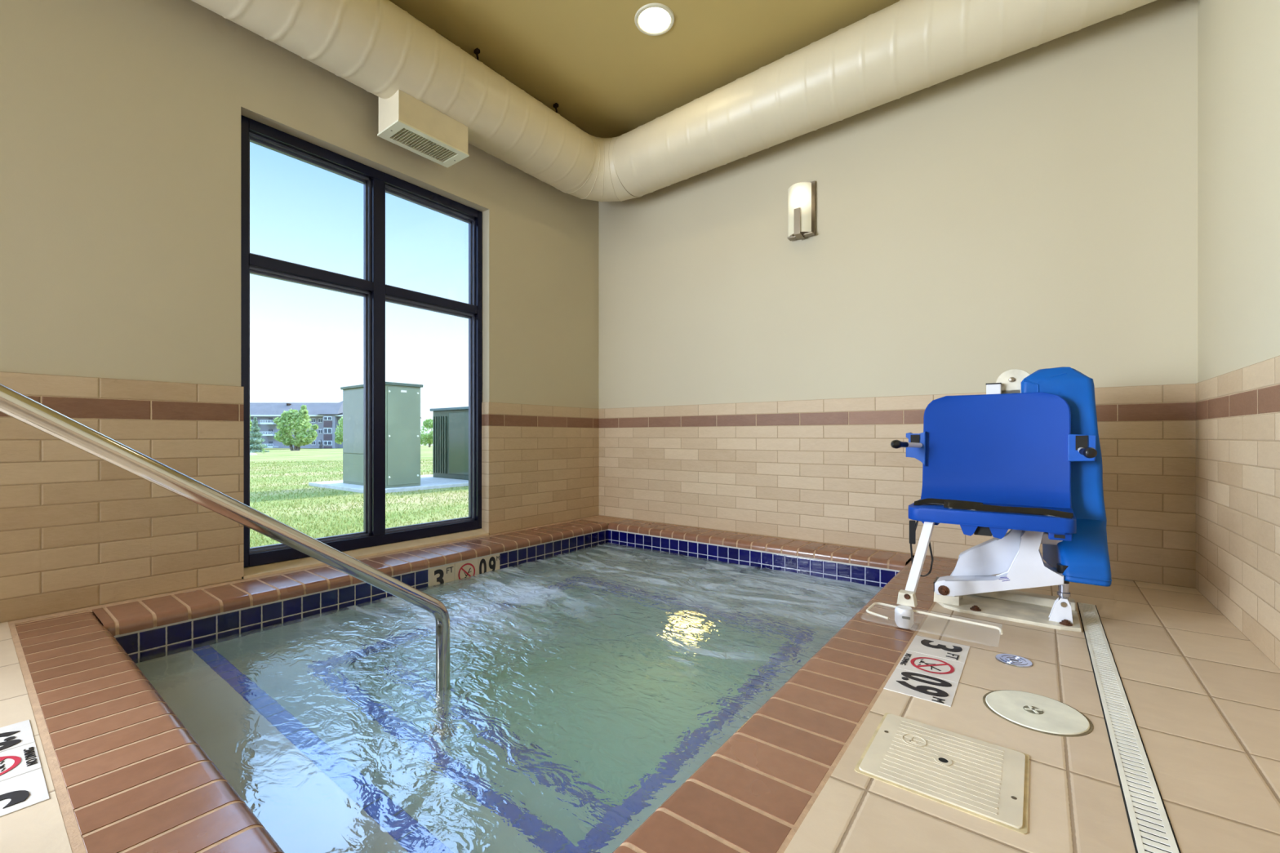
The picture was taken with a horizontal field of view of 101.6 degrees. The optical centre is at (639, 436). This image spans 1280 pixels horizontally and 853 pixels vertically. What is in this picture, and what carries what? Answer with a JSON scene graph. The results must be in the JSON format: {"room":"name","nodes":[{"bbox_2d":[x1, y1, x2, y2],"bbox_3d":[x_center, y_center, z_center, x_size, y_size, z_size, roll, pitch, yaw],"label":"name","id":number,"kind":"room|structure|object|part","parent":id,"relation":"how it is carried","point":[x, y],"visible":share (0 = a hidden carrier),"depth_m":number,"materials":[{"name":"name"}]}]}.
{"room":"indoor hot tub room","nodes":[
{"label":"indoor hot tub room","id":0,"kind":"room"},
{"bbox_2d":[0,0,599,622],"bbox_3d":[-2.263,-0.680,2.107,0.240,3.300,6.400,0,0,37],"label":"wall","id":1,"kind":"structure","parent":0,"point":[120,120],"depth_m":2.23,"materials":[{"name":"paint"}]},
{"bbox_2d":[240,115,481,568],"bbox_3d":[-1.541,-0.454,3.065,0.096,2.175,1.380,0,0,37],"label":"window","id":2,"kind":"structure","parent":1,"relation":"in","point":[373,288],"depth_m":3.02,"materials":[{"name":"metal"}]},
{"bbox_3d":[-1.535,0.653,3.061,0.240,0.046,1.372,0,0,37],"label":"window sill","id":3,"kind":"part","parent":1,"relation":"part of","materials":[{"name":"tile"}]},
{"bbox_2d":[0,573,1279,852],"bbox_3d":[-0.782,0.820,0.915,3.659,0.300,6.300,0,0,37],"label":"floor","id":4,"kind":"structure","parent":0,"point":[1204,700],"depth_m":1.15,"materials":[{"name":"tile"}]},
{"bbox_2d":[0,720,49,817],"bbox_3d":[-1.310,0.670,1.038,0.442,0.005,0.148,0,0,37],"label":"depth marker","id":5,"kind":"object","parent":4,"relation":"on","point":[23,784],"visible":1,"depth_m":1.04,"materials":[{"name":"white tile"}]},
{"bbox_2d":[0,383,449,691],"bbox_3d":[-1.039,0.413,1.171,0.104,1.423,1.420,0,0,37],"label":"handrail","id":6,"kind":"object","parent":4,"relation":"attached to","point":[13,403],"visible":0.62,"depth_m":1.21,"materials":[{"name":"silver metal"}]},
{"bbox_2d":[8,515,958,852],"bbox_3d":[-0.269,1.245,2.352,2.632,1.150,3.190,0,0,37],"label":"pool edge","id":7,"kind":"object","parent":4,"relation":"in","point":[127,775],"visible":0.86,"depth_m":1.33,"materials":[{"name":"tile"}]},
{"bbox_2d":[428,554,499,586],"bbox_3d":[-1.008,0.796,3.024,0.013,0.157,0.469,0,0,37],"label":"depth marker","id":8,"kind":"object","parent":7,"relation":"attached to","point":[451,572],"visible":0.47,"depth_m":3.00,"materials":[{"name":"beige tile"}]},
{"bbox_2d":[132,542,883,852],"bbox_3d":[-0.245,1.277,2.310,2.085,0.927,2.718,0,0,37],"label":"water","id":9,"kind":"object","parent":7,"relation":"in","point":[588,685],"visible":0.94,"depth_m":1.62,"materials":[{"name":"liquid"}]},
{"bbox_2d":[883,635,970,706],"bbox_3d":[0.848,0.670,1.521,0.155,0.005,0.463,0,0,37],"label":"depth marker","id":10,"kind":"object","parent":4,"relation":"on","point":[931,669],"visible":1,"depth_m":1.48,"materials":[{"name":"white tile"}]},
{"bbox_2d":[854,712,1029,834],"bbox_3d":[0.622,0.669,1.068,0.279,0.011,0.276,0,0,37],"label":"lid","id":11,"kind":"object","parent":4,"relation":"on","point":[987,781],"visible":1,"depth_m":1.04,"materials":[{"name":"beige plastic"}]},
{"bbox_2d":[866,368,1097,635],"bbox_3d":[1.257,0.196,1.912,0.660,0.948,0.902,0,0,37],"label":"lift","id":12,"kind":"object","parent":4,"relation":"on","point":[997,461],"visible":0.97,"depth_m":2.02,"materials":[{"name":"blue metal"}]},
{"bbox_2d":[894,604,913,628],"bbox_3d":[0.922,0.632,1.821,0.060,0.068,0.060,0,0,37],"label":"cup","id":13,"kind":"object","parent":12,"relation":"on","point":[904,615],"depth_m":1.80,"materials":[{"name":"white plastic"}]},
{"bbox_2d":[910,435,919,443],"bbox_3d":[1.195,0.012,2.266,0.034,0.036,0.006,0,0,37],"label":"socket","id":14,"kind":"object","parent":12,"relation":"attached to","point":[913,438],"depth_m":2.26,"materials":[{"name":"black plastic"}]},
{"bbox_3d":[1.163,0.038,2.225,0.111,0.025,0.021,0,0,-31],"label":"armrest rod","id":15,"kind":"part","parent":12,"relation":"part of","materials":[{"name":"silver metal"}]},
{"bbox_3d":[1.024,0.450,1.911,0.187,0.298,0.036,0,0,-33],"label":"footrest post","id":16,"kind":"part","parent":12,"relation":"part of","materials":[{"name":"white metal"}]},
{"bbox_2d":[866,602,1002,635],"bbox_3d":[0.951,0.614,1.713,0.392,0.016,0.215,0,0,37],"label":"footrest","id":17,"kind":"object","parent":12,"relation":"on","point":[904,613],"depth_m":1.79,"materials":[{"name":"clear plastic"}]},
{"bbox_2d":[973,526,991,536],"bbox_3d":[1.298,0.335,1.958,0.052,0.034,0.278,0,0,37],"label":"socket","id":18,"kind":"object","parent":12,"relation":"attached to","point":[980,531],"depth_m":1.85,"materials":[{"name":"black plastic"}]},
{"bbox_3d":[1.320,0.312,1.976,0.497,0.088,0.375,0,0,37],"label":"seat","id":19,"kind":"part","parent":12,"relation":"part of","materials":[{"name":"blue plastic"}]},
{"bbox_3d":[1.556,0.077,2.122,0.244,0.586,0.045,0,0,37],"label":"seat post","id":20,"kind":"part","parent":12,"relation":"part of","materials":[{"name":"white metal"}]},
{"bbox_3d":[1.425,0.051,2.116,0.499,0.447,0.102,0,0,37],"label":"backrest","id":21,"kind":"part","parent":12,"relation":"part of","materials":[{"name":"blue plastic"}]},
{"bbox_3d":[1.349,0.468,1.977,0.398,0.316,0.088,0,0,37],"label":"lift arm","id":22,"kind":"part","parent":12,"relation":"part of"},
{"bbox_3d":[1.417,0.663,2.038,0.453,0.013,0.337,0,0,37],"label":"plate","id":23,"kind":"part","parent":12,"relation":"part of","materials":[{"name":"beige metal"}]},
{"bbox_3d":[1.544,-0.194,2.151,0.128,0.168,0.008,0,0,37],"label":"plate","id":24,"kind":"part","parent":12,"relation":"part of","materials":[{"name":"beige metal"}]},
{"bbox_3d":[1.503,0.641,2.090,0.370,0.032,0.060,0,0,37],"label":"rail","id":25,"kind":"part","parent":12,"relation":"part of","materials":[{"name":"beige metal"}]},
{"bbox_2d":[1053,534,1065,538],"bbox_3d":[1.384,0.331,1.721,0.028,0.011,0.012,0,0,37],"label":"socket","id":26,"kind":"object","parent":12,"relation":"attached to","point":[1055,536],"depth_m":1.72,"materials":[{"name":"blue plastic"}]},
{"bbox_3d":[1.503,0.527,1.850,0.038,0.115,0.038,0,0,37],"label":"actuator rod","id":27,"kind":"part","parent":12,"relation":"part of","materials":[{"name":"silver metal"}]},
{"bbox_2d":[1021,366,1111,586],"bbox_3d":[1.606,0.116,1.982,0.260,0.781,0.417,0,0,37],"label":"equipment cover","id":28,"kind":"object","parent":12,"relation":"on","point":[1086,556],"visible":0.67,"depth_m":1.97,"materials":[{"name":"blue plastic"}]},
{"bbox_2d":[1075,435,1087,449],"bbox_3d":[1.635,0.025,1.931,0.034,0.054,0.006,0,0,37],"label":"socket","id":29,"kind":"object","parent":12,"relation":"attached to","point":[1081,441],"depth_m":1.93,"materials":[{"name":"black plastic"}]},
{"bbox_2d":[995,653,1033,667],"bbox_3d":[1.114,0.668,1.555,0.092,0.004,0.092,0,0,37],"label":"cap","id":30,"kind":"object","parent":4,"relation":"on","point":[1014,660],"visible":1,"depth_m":1.55,"materials":[{"name":"silver metal"}]},
{"bbox_2d":[982,689,1093,737],"bbox_3d":[0.961,0.669,1.269,0.216,0.010,0.216,0,0,37],"label":"lid","id":31,"kind":"object","parent":4,"relation":"on","point":[1027,710],"visible":1,"depth_m":1.25,"materials":[{"name":"beige plastic"}]},
{"bbox_2d":[1076,602,1181,852],"bbox_3d":[0.771,0.675,0.757,0.058,0.014,3.331,0,0,37],"label":"drain","id":32,"kind":"object","parent":4,"relation":"in","point":[1152,831],"visible":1,"depth_m":1.10,"materials":[{"name":"white plastic"}]},
{"bbox_2d":[389,0,899,137],"bbox_3d":[-0.833,-2.390,0.891,3.989,0.120,6.600,0,0,37],"label":"ceiling","id":33,"kind":"structure","parent":0,"point":[608,77],"depth_m":3.09,"materials":[{"name":"paint"}]},
{"bbox_2d":[634,2,674,35],"bbox_3d":[0.081,-2.324,2.917,0.224,0.012,0.224,0,0,37],"label":"recessed light","id":34,"kind":"object","parent":33,"relation":"in","point":[654,19],"visible":1,"depth_m":2.90,"materials":[{"name":"white plastic"}]},
{"bbox_2d":[638,7,670,32],"bbox_3d":[0.081,-2.322,2.917,0.178,0.008,0.178,0,0,37],"label":"diffuser","id":35,"kind":"object","parent":34,"relation":"attached to","point":[651,20],"depth_m":2.91,"materials":[{"name":"white plastic"}]},
{"bbox_2d":[191,0,1155,201],"bbox_3d":[-0.827,-2.056,0.857,3.465,0.548,6.146,0,0,37],"label":"air duct","id":36,"kind":"object","parent":33,"relation":"hanging from","point":[904,47],"visible":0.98,"depth_m":2.78,"materials":[{"name":"metal"}]},
{"bbox_2d":[377,88,469,167],"bbox_3d":[-1.208,-1.758,2.927,0.221,0.265,0.423,0,0,37],"label":"supply vent","id":37,"kind":"object","parent":36,"relation":"attached to","point":[405,121],"visible":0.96,"depth_m":2.85,"materials":[{"name":"beige metal"}]},
{"bbox_3d":[-1.208,-1.631,2.927,0.221,0.009,0.423,0,0,37],"label":"grille frame","id":38,"kind":"part","parent":37,"relation":"part of","materials":[{"name":"beige metal"}]},
{"bbox_2d":[598,0,1197,588],"bbox_3d":[1.107,-0.680,3.436,3.989,3.300,0.200,0,0,37],"label":"wall","id":39,"kind":"structure","parent":0,"point":[1032,210],"depth_m":2.96,"materials":[{"name":"paint"}]},
{"bbox_2d":[786,180,815,240],"bbox_3d":[1.019,-1.439,3.316,0.162,0.354,0.110,0,0,37],"label":"wall sconce","id":40,"kind":"object","parent":39,"relation":"attached to","point":[801,195],"visible":1,"depth_m":3.28,"materials":[{"name":"white glass"}]},
{"bbox_2d":[1195,0,1279,669],"bbox_3d":[0.719,-0.680,-0.166,0.240,3.300,6.400,0,0,37],"label":"wall","id":41,"kind":"structure","parent":0,"point":[1237,386],"depth_m":1.80,"materials":[{"name":"paint"}]},
{"label":"outside","id":42,"kind":"structure","parent":0,"visible":0},
{"bbox_2d":[249,444,468,547],"bbox_3d":[-60.655,2.545,106.971,219.740,3.311,270.000,0,0,37],"label":"ground","id":43,"kind":"structure","parent":42,"point":[274,455],"depth_m":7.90,"materials":[{"name":"green plant"}]},
{"bbox_2d":[249,417,269,452],"bbox_3d":[-40.585,0.018,55.014,2.472,4.138,2.552,0,0,19],"label":"tree","id":44,"kind":"object","parent":43,"relation":"on","point":[255,439],"visible":0.81,"depth_m":54.76,"materials":[{"name":"green plant"}]},
{"bbox_2d":[272,404,318,450],"bbox_3d":[-44.792,-0.886,67.990,5.725,6.542,3.102,0,0,15],"label":"tree","id":45,"kind":"object","parent":43,"relation":"on","point":[286,419],"visible":1,"depth_m":67.56,"materials":[{"name":"green plant"}]},
{"bbox_2d":[249,400,422,448],"bbox_3d":[-65.311,-2.410,105.950,37.301,9.494,33.065,0,0,37],"label":"apartment building","id":46,"kind":"structure","parent":43,"relation":"on","point":[326,415],"depth_m":100.00,"materials":[{"name":"grey"}]},
{"bbox_3d":[-59.077,1.304,98.665,1.331,0.605,0.050,0,0,0],"label":"pane","id":47,"kind":"part","parent":46,"relation":"part of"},
{"bbox_3d":[-59.077,-0.991,98.665,1.331,0.814,0.050,0,0,0],"label":"pane","id":48,"kind":"part","parent":46,"relation":"part of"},
{"bbox_3d":[-59.077,0.224,98.725,1.513,1.095,0.150,0,0,0],"label":"brown panel","id":49,"kind":"part","parent":46,"relation":"part of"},
{"bbox_3d":[-59.077,-2.306,98.725,1.513,1.148,0.150,0,0,0],"label":"brown panel","id":50,"kind":"part","parent":46,"relation":"part of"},
{"bbox_2d":[333,416,342,444],"bbox_3d":[-40.589,-0.394,71.984,2.756,4.687,2.505,0,0,37],"label":"tree","id":51,"kind":"object","parent":43,"relation":"on","point":[339,438],"visible":0.3,"depth_m":71.64,"materials":[{"name":"green plant"}]},
{"bbox_2d":[308,474,468,493],"bbox_3d":[-3.478,0.970,11.407,2.450,0.200,5.880,0,0,37],"label":"concrete pad","id":52,"kind":"object","parent":43,"relation":"on","point":[427,482],"visible":0.13,"depth_m":9.39,"materials":[{"name":"grey concrete"}]},
{"bbox_2d":[340,382,423,488],"bbox_3d":[-4.688,-0.018,9.416,1.650,1.775,0.705,0,0,37],"label":"tall cabinet","id":53,"kind":"object","parent":52,"relation":"on","point":[402,400],"visible":0.73,"depth_m":9.06,"materials":[{"name":"green metal"}]},
{"bbox_3d":[-4.875,-0.260,9.170,1.520,1.140,0.012,0,0,37],"label":"door","id":54,"kind":"part","parent":53,"relation":"part of","materials":[{"name":"green metal"}]},
{"bbox_3d":[-4.875,0.578,9.170,1.520,0.505,0.012,0,0,37],"label":"panel","id":55,"kind":"part","parent":53,"relation":"part of","materials":[{"name":"green metal"}]},
{"bbox_3d":[-4.049,0.000,8.941,0.012,1.660,0.565,0,0,37],"label":"access door","id":56,"kind":"part","parent":53,"relation":"part of","materials":[{"name":"green metal"}]},
{"bbox_2d":[429,406,468,479],"bbox_3d":[-2.988,0.145,10.970,2.420,1.450,1.660,0,0,37],"label":"cabinet","id":57,"kind":"object","parent":52,"relation":"on","point":[450,424],"visible":0.39,"depth_m":10.63,"materials":[{"name":"green metal"}]},
{"bbox_3d":[-3.258,0.150,10.187,1.620,1.240,0.015,0,0,37],"label":"door","id":58,"kind":"part","parent":57,"relation":"part of","materials":[{"name":"green metal"}]},
{"bbox_2d":[420,417,432,447],"bbox_3d":[-18.566,-0.299,46.008,1.985,2.588,1.942,0,0,37],"label":"tree","id":59,"kind":"object","parent":43,"relation":"on","point":[424,437],"visible":0.65,"depth_m":45.67,"materials":[{"name":"green plant"}]}
]}

